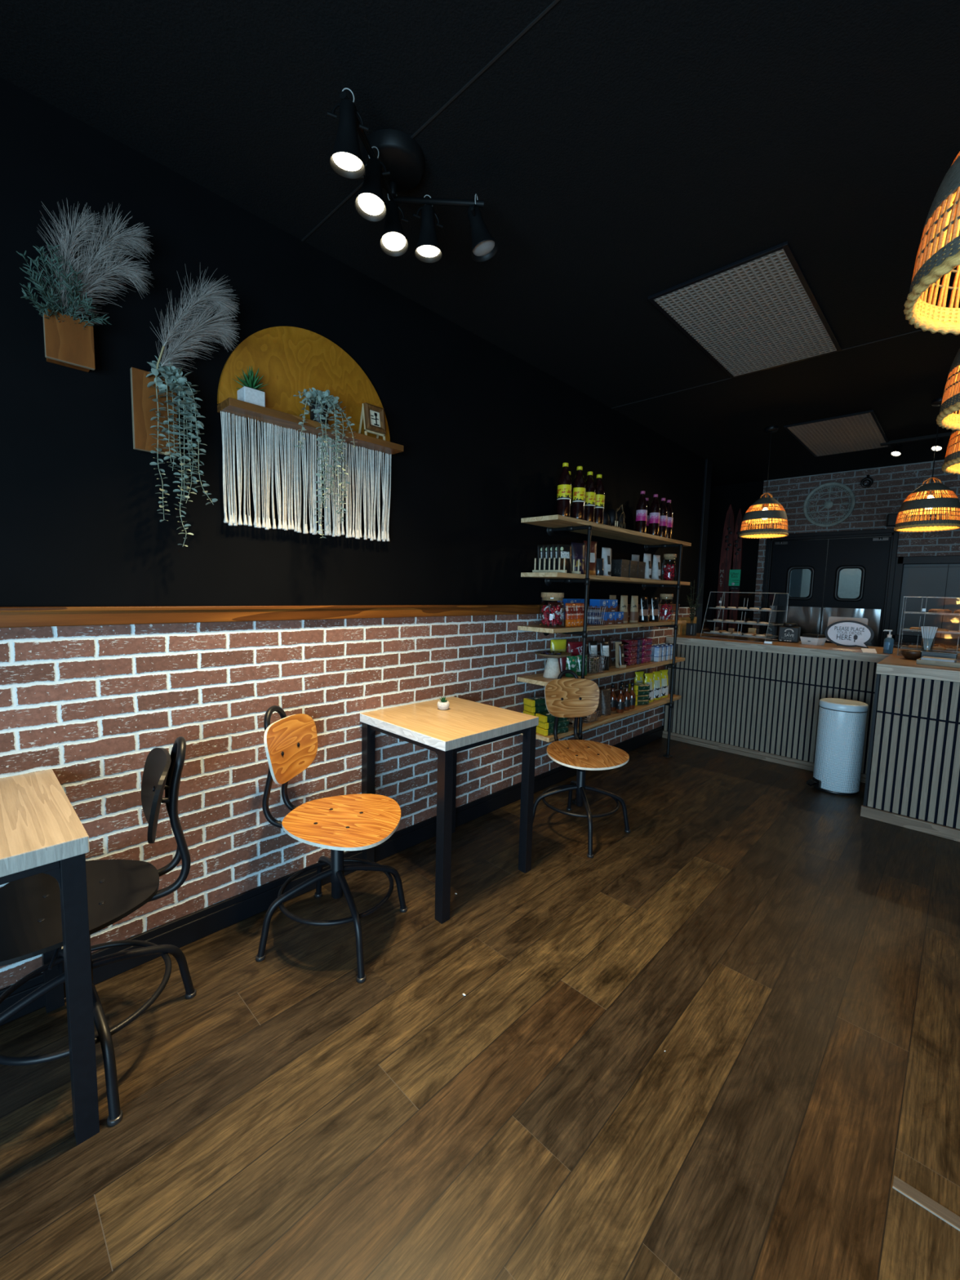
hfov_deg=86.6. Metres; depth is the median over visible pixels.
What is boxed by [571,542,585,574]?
pouch
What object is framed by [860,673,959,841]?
counter
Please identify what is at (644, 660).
packet
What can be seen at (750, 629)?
box
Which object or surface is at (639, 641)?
packet
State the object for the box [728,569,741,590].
notice
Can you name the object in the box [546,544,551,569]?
packet
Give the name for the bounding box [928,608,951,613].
loaf
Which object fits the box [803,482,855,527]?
wall clock
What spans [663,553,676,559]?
candy jar
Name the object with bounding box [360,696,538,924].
cafe table
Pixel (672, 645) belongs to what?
carton
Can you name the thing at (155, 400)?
wall planter
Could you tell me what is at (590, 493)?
syrup bottle
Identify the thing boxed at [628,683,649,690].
pack
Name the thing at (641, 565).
carton
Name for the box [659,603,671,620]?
candy
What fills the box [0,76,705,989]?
wall
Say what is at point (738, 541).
surfboard
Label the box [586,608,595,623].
snack packet
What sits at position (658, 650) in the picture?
carton
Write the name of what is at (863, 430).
ceiling panel
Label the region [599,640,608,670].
coffee bag
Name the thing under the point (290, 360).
shelf
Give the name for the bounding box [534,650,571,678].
cake stand
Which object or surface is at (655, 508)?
bottle
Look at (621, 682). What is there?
sauce bottle
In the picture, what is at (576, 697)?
swivel chair
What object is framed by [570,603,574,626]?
snack packet
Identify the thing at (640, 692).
pack
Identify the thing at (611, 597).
coffee bag
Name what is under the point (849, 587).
wall
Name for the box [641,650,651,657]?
packet
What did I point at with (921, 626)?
straw
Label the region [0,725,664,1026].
baseboard
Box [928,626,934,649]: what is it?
straw
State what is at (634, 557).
pouch
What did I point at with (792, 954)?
floor
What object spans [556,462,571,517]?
syrup bottle
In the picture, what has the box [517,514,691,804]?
shelving
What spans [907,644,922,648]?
pastry
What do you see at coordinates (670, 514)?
bottle
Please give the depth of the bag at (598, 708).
3.65 m
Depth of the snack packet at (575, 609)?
3.28 m
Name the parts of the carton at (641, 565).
lid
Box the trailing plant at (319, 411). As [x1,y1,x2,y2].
[293,387,356,537]
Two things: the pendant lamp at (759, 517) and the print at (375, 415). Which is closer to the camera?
the print at (375, 415)
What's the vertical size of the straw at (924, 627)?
0.154 m
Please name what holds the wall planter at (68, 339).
attached to the wall at (486, 434)
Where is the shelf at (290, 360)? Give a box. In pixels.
[217,326,404,542]
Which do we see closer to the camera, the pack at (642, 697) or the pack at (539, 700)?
the pack at (539, 700)
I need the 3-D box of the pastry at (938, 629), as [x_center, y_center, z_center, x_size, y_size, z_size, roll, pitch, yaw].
[3.248,-0.069,3.587,0.084,0.023,0.081,-2,7,-31]
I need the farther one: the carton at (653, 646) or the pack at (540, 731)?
the carton at (653, 646)
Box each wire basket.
[582,709,600,723]
[586,605,607,625]
[586,654,606,674]
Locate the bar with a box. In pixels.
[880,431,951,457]
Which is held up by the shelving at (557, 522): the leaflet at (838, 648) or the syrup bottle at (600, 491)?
the syrup bottle at (600, 491)
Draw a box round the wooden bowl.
[900,649,920,659]
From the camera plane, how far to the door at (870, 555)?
5.43 m
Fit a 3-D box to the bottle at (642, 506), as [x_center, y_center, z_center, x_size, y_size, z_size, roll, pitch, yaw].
[1.219,-0.956,3.838,0.081,0.322,0.080,0,6,-12]
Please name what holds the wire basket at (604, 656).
on the shelving at (557, 522)
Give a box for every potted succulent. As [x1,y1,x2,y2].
[231,366,266,407]
[437,695,449,710]
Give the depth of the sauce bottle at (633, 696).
3.92 m
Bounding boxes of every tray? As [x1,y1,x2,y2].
[800,633,826,645]
[915,657,959,667]
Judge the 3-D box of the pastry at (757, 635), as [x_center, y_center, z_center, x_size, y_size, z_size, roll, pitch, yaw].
[2.485,-0.038,4.516,0.080,0.023,0.084,3,6,16]
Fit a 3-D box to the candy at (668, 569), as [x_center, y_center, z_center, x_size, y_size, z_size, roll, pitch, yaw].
[1.596,-0.570,4.304,0.095,0.143,0.097,7,8,43]
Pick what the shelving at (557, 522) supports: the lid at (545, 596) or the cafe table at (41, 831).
the lid at (545, 596)
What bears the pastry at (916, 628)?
on the display case at (923, 609)
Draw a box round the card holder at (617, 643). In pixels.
[615,641,626,668]
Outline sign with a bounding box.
[824,620,874,648]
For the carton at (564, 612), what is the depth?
3.50 m
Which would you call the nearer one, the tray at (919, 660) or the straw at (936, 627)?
the tray at (919, 660)
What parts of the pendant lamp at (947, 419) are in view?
binding cord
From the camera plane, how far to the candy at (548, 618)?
3.16 m
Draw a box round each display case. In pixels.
[700,591,788,642]
[897,596,959,660]
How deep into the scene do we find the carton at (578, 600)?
3.53 m
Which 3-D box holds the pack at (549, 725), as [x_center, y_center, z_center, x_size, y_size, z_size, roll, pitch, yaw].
[0.464,0.521,3.204,0.203,0.042,0.092,-2,7,-32]
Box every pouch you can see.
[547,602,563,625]
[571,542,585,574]
[583,540,596,575]
[601,547,611,576]
[618,644,624,666]
[631,554,639,561]
[634,671,644,683]
[643,553,651,579]
[644,672,653,702]
[651,555,661,579]
[652,671,662,699]
[659,669,668,697]
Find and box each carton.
[557,598,576,611]
[563,611,565,624]
[572,598,584,604]
[589,599,608,612]
[600,611,614,624]
[608,599,617,611]
[610,559,629,577]
[611,611,623,623]
[628,560,638,577]
[636,561,645,578]
[650,645,655,661]
[653,645,662,662]
[658,644,666,661]
[663,644,671,660]
[670,644,673,659]
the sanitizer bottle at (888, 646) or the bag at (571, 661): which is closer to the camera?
the bag at (571, 661)
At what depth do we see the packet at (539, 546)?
3.24 m
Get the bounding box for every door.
[765,539,828,640]
[820,536,891,646]
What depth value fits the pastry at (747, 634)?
4.57 m
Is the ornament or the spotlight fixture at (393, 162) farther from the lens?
the ornament
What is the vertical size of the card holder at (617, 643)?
0.192 m
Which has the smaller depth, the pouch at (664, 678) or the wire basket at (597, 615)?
the wire basket at (597, 615)
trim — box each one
[0,604,679,627]
[301,0,922,408]
[677,616,697,635]
[694,458,712,633]
[759,528,899,647]
[892,1175,959,1231]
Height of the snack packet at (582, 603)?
0.151 m
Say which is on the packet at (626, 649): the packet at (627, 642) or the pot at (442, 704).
the packet at (627, 642)
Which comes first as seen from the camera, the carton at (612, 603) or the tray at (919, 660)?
the tray at (919, 660)
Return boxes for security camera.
[860,474,873,488]
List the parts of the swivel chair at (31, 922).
leg, height lever, leg, seat, leg, leg, backrest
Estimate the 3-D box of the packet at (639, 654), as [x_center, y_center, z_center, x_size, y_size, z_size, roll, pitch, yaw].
[1.222,0.113,4.015,0.096,0.050,0.055,7,8,43]
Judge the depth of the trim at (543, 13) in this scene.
1.45 m
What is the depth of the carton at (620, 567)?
3.67 m
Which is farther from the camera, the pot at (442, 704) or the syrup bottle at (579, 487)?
the syrup bottle at (579, 487)
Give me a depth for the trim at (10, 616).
1.93 m
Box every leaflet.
[834,648,858,651]
[861,648,876,653]
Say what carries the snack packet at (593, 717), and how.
in the wire basket at (586, 720)
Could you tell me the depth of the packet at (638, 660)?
3.98 m
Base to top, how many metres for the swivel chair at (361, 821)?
0.899 m
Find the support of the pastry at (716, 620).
on the display case at (720, 602)
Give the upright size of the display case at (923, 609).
0.421 m
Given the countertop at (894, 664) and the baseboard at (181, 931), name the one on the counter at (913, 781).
the countertop at (894, 664)
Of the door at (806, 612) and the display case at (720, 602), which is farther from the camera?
the door at (806, 612)
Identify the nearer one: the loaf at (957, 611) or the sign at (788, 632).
the loaf at (957, 611)
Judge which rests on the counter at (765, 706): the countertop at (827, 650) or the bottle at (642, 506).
the countertop at (827, 650)
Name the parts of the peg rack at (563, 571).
rail, rail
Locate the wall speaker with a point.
(891, 517)
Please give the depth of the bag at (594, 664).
3.47 m
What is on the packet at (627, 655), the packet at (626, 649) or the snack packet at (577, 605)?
the packet at (626, 649)
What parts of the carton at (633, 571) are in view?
lid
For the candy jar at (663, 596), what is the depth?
4.27 m
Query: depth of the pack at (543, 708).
3.21 m
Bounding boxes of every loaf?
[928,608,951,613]
[954,609,959,614]
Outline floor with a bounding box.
[0,737,959,1279]
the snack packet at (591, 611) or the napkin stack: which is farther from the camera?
the snack packet at (591, 611)
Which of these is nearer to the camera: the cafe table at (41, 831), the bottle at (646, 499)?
the cafe table at (41, 831)
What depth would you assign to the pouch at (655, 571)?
4.08 m
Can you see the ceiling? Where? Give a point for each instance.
(619, 154)
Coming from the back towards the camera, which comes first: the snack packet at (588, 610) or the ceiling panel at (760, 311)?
the snack packet at (588, 610)
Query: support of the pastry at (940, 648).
on the display case at (923, 609)
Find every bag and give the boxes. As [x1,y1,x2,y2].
[550,639,566,652]
[558,654,571,675]
[564,655,577,677]
[566,641,582,655]
[577,654,586,675]
[586,656,595,671]
[587,640,597,657]
[588,657,599,672]
[595,558,604,575]
[595,688,601,716]
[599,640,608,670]
[600,688,611,715]
[603,635,611,666]
[608,595,616,599]
[619,595,627,623]
[628,595,638,622]
[638,596,648,622]
[648,596,658,622]
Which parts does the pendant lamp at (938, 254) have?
binding cord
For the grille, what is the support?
attached to the wall speaker
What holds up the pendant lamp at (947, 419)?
hanging from the ceiling
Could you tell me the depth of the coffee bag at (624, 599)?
3.76 m
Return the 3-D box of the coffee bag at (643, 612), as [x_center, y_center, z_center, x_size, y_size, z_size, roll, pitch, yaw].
[1.294,-0.242,4.019,0.085,0.200,0.069,-2,7,-32]
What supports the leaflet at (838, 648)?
on the countertop at (827, 650)
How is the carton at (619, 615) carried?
on the shelving at (557, 522)
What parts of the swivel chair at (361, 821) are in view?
backrest, leg, leg, seat, leg, leg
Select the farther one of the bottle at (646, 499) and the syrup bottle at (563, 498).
the bottle at (646, 499)
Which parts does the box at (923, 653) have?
lid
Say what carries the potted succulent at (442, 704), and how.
on the cafe table at (466, 724)
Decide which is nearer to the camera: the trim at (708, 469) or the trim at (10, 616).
the trim at (10, 616)
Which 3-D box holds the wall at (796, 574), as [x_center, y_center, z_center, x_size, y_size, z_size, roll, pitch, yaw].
[4.030,-0.620,7.370,1.060,2.739,0.150,7,8,43]
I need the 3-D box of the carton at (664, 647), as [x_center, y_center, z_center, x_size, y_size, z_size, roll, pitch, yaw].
[1.521,0.107,4.244,0.041,0.128,0.058,7,8,43]
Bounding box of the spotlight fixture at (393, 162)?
[326,87,498,263]
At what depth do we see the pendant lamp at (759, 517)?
4.11 m
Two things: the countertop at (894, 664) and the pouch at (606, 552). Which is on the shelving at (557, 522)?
the pouch at (606, 552)
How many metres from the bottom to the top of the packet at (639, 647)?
0.050 m
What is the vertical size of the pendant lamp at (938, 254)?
0.873 m
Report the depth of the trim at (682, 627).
5.05 m
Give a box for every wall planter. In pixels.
[16,197,154,372]
[130,267,239,546]
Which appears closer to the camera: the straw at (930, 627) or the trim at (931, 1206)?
the trim at (931, 1206)
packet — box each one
[537,544,542,569]
[542,544,546,569]
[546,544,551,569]
[551,544,557,569]
[556,543,572,573]
[565,603,571,626]
[566,717,578,727]
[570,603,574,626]
[573,603,577,626]
[575,603,580,626]
[580,603,583,626]
[582,603,584,625]
[582,712,596,721]
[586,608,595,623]
[589,609,592,624]
[591,609,601,624]
[619,639,637,646]
[623,646,637,653]
[623,652,637,659]
[623,658,636,665]
[631,638,642,645]
[635,637,652,644]
[635,645,642,652]
[636,651,641,657]
[636,657,641,664]
[641,644,652,651]
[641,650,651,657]
[641,656,651,663]
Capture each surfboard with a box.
[715,504,734,635]
[726,508,742,631]
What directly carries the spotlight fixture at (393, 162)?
attached to the ceiling
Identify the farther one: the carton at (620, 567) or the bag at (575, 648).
the carton at (620, 567)
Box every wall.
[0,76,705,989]
[700,459,959,652]
[789,568,802,597]
[800,568,861,598]
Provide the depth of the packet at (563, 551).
3.16 m
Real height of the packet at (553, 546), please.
0.179 m
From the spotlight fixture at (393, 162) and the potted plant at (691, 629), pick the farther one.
the potted plant at (691, 629)
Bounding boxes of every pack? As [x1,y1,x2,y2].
[523,696,546,706]
[523,710,548,715]
[524,704,547,712]
[535,711,567,722]
[536,726,568,736]
[537,719,568,728]
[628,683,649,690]
[628,688,649,695]
[635,694,648,700]
[635,699,648,705]
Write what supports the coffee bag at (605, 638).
on the shelving at (557, 522)
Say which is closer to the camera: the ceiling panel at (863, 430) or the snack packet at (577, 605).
the snack packet at (577, 605)
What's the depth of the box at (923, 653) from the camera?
3.30 m
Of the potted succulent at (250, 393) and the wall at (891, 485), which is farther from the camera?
the wall at (891, 485)
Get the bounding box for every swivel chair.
[0,736,196,1126]
[255,705,407,982]
[533,669,630,857]
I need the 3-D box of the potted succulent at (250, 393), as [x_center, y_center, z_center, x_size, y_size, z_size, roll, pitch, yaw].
[-0.849,-0.935,1.886,0.125,0.150,0.124,7,8,43]
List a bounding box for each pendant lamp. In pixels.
[738,425,788,538]
[893,397,959,532]
[903,151,959,335]
[936,348,959,431]
[941,430,959,475]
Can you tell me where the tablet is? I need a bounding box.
[826,616,867,645]
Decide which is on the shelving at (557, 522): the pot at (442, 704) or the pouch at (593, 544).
the pouch at (593, 544)
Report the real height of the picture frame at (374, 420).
0.143 m
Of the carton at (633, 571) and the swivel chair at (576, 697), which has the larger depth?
the carton at (633, 571)
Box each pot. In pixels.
[237,386,265,407]
[437,700,449,710]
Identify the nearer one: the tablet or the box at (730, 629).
the tablet
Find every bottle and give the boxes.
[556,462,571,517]
[568,471,572,511]
[570,466,586,519]
[584,471,595,522]
[594,474,604,524]
[610,683,616,711]
[615,684,624,713]
[617,680,624,695]
[622,683,630,711]
[628,681,635,709]
[635,490,647,533]
[645,497,649,533]
[648,493,660,536]
[658,497,667,537]
[666,499,673,538]
[883,629,893,653]
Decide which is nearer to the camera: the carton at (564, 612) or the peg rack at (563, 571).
the peg rack at (563, 571)
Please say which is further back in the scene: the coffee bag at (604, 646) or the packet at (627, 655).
the packet at (627, 655)
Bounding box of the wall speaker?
[885,513,913,526]
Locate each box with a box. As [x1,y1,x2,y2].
[728,627,734,635]
[747,627,755,637]
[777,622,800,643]
[920,649,958,658]
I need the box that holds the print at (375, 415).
[369,409,380,426]
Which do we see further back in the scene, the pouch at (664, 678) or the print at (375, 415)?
the pouch at (664, 678)
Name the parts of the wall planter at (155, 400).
plume stem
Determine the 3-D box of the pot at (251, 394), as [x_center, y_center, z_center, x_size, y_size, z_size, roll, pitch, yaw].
[-0.850,-0.891,1.891,0.068,0.062,0.076,7,8,43]
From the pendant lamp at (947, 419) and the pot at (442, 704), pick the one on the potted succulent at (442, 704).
the pot at (442, 704)
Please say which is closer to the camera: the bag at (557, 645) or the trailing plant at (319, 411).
the trailing plant at (319, 411)
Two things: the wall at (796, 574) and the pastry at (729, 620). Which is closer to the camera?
the pastry at (729, 620)
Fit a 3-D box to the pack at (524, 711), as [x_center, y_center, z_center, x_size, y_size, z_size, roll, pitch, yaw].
[0.385,0.471,3.275,0.203,0.042,0.092,-2,7,-32]
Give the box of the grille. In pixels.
[888,514,911,524]
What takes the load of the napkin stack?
in the tray at (919, 660)
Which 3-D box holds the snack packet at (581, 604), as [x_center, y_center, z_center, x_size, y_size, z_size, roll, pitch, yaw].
[0.663,-0.167,3.349,0.040,0.151,0.040,-1,6,-26]
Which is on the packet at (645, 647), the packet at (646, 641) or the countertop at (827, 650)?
the packet at (646, 641)
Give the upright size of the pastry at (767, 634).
0.023 m
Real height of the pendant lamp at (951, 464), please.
0.873 m
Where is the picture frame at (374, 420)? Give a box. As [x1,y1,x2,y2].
[358,402,386,439]
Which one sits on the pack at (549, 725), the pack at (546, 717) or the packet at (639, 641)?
the pack at (546, 717)
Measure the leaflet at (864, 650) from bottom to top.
0.031 m
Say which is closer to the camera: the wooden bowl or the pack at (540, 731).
the pack at (540, 731)
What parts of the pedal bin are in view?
lid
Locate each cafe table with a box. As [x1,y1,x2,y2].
[0,768,99,1145]
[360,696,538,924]
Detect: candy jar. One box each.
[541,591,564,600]
[659,593,673,599]
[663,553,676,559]
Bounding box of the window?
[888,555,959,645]
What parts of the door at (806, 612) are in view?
kick plate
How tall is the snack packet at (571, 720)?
0.058 m
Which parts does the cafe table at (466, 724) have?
leg, leg, rail frame, leg, leg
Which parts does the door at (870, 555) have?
kick plate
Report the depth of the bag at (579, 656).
3.36 m
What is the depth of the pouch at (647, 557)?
3.96 m
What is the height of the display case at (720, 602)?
0.431 m
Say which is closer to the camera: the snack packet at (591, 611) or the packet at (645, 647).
the snack packet at (591, 611)
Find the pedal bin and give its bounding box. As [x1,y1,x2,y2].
[805,697,868,795]
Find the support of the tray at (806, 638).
on the countertop at (827, 650)
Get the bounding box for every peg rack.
[532,557,581,573]
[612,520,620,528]
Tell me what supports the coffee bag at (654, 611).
on the shelving at (557, 522)
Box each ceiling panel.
[648,240,841,377]
[783,409,891,457]
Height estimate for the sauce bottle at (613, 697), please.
0.205 m
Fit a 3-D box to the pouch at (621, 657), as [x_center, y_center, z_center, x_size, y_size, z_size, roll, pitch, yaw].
[1.053,0.116,3.775,0.048,0.171,0.040,-2,6,-29]
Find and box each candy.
[541,604,562,626]
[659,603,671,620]
[662,564,674,580]
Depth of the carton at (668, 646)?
4.29 m
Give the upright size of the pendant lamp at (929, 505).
0.873 m
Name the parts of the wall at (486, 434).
brick panel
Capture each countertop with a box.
[666,633,899,662]
[875,648,959,682]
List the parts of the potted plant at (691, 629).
pot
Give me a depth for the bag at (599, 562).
3.45 m
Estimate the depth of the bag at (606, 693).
3.69 m
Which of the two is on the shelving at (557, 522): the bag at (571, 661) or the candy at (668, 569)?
the bag at (571, 661)
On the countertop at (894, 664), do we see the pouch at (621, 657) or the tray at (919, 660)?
the tray at (919, 660)
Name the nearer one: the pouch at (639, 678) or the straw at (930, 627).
the straw at (930, 627)
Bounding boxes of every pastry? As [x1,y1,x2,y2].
[713,618,722,622]
[724,619,733,622]
[742,633,753,635]
[755,634,765,637]
[763,633,773,636]
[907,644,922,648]
[909,626,921,631]
[930,646,946,650]
[934,628,948,631]
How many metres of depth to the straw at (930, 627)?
3.34 m
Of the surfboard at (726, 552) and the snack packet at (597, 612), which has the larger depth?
the surfboard at (726, 552)
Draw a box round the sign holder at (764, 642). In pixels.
[763,640,773,644]
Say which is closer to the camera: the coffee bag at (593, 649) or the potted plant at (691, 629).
the coffee bag at (593, 649)
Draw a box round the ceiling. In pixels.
[0,0,959,486]
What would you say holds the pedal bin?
on the floor
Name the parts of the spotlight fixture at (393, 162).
lamp shade, lamp shade, lamp shade, lamp shade, lamp shade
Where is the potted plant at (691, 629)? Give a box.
[685,579,702,635]
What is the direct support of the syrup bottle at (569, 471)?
on the shelving at (557, 522)
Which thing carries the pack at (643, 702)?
on the shelving at (557, 522)
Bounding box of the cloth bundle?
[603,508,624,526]
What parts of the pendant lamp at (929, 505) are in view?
binding cord, cord, cord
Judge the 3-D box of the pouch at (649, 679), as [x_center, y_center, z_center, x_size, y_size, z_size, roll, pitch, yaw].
[1.395,0.390,4.211,0.115,0.235,0.084,-2,6,-29]
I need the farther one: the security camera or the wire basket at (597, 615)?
the security camera
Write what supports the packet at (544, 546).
in the peg rack at (563, 571)
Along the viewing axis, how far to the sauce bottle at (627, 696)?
3.85 m
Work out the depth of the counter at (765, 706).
4.31 m
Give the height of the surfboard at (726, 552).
2.500 m
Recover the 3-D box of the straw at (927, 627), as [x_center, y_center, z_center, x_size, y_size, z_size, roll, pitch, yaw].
[2.944,-0.011,3.350,0.030,0.154,0.007,-3,7,-39]
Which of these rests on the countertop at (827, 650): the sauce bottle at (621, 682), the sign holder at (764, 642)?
the sign holder at (764, 642)
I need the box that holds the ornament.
[615,504,625,528]
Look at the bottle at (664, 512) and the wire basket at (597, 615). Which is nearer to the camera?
the wire basket at (597, 615)
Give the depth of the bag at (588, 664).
3.49 m
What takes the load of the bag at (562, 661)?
on the shelving at (557, 522)
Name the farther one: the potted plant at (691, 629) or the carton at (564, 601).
the potted plant at (691, 629)
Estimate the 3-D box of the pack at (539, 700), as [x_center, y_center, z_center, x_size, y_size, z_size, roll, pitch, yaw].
[0.386,0.391,3.259,0.203,0.042,0.092,-2,7,-32]
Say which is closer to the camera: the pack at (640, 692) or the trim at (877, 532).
the pack at (640, 692)
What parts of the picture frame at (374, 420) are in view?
frame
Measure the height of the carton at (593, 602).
0.086 m
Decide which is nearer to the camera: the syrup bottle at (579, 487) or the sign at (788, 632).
the syrup bottle at (579, 487)
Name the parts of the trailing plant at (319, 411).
pot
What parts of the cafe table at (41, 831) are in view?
rail frame, leg, leg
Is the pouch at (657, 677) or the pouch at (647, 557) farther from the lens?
the pouch at (657, 677)
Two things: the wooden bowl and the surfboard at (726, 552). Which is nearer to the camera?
the wooden bowl
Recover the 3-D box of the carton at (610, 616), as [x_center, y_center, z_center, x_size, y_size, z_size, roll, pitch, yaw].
[0.894,-0.157,3.626,0.081,0.086,0.116,7,8,43]
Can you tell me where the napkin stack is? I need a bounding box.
[920,656,956,662]
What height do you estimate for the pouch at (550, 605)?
0.150 m
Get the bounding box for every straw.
[920,626,924,649]
[924,626,925,649]
[925,626,928,649]
[926,626,931,649]
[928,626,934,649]
[928,626,937,649]
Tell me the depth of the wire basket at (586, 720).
3.49 m
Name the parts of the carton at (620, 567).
lid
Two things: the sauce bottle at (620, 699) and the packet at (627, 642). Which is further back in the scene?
the packet at (627, 642)
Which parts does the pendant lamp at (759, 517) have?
binding cord, cord, cord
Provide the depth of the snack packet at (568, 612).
3.21 m
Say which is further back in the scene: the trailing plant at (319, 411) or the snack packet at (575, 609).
the snack packet at (575, 609)
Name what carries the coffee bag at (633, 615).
on the shelving at (557, 522)
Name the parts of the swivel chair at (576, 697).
leg, leg, backrest, leg, seat, leg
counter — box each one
[662,643,877,782]
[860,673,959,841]
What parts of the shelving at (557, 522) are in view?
wall arm, wall arm, wall arm, post, wall arm, wall arm, wall arm, post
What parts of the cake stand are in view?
plate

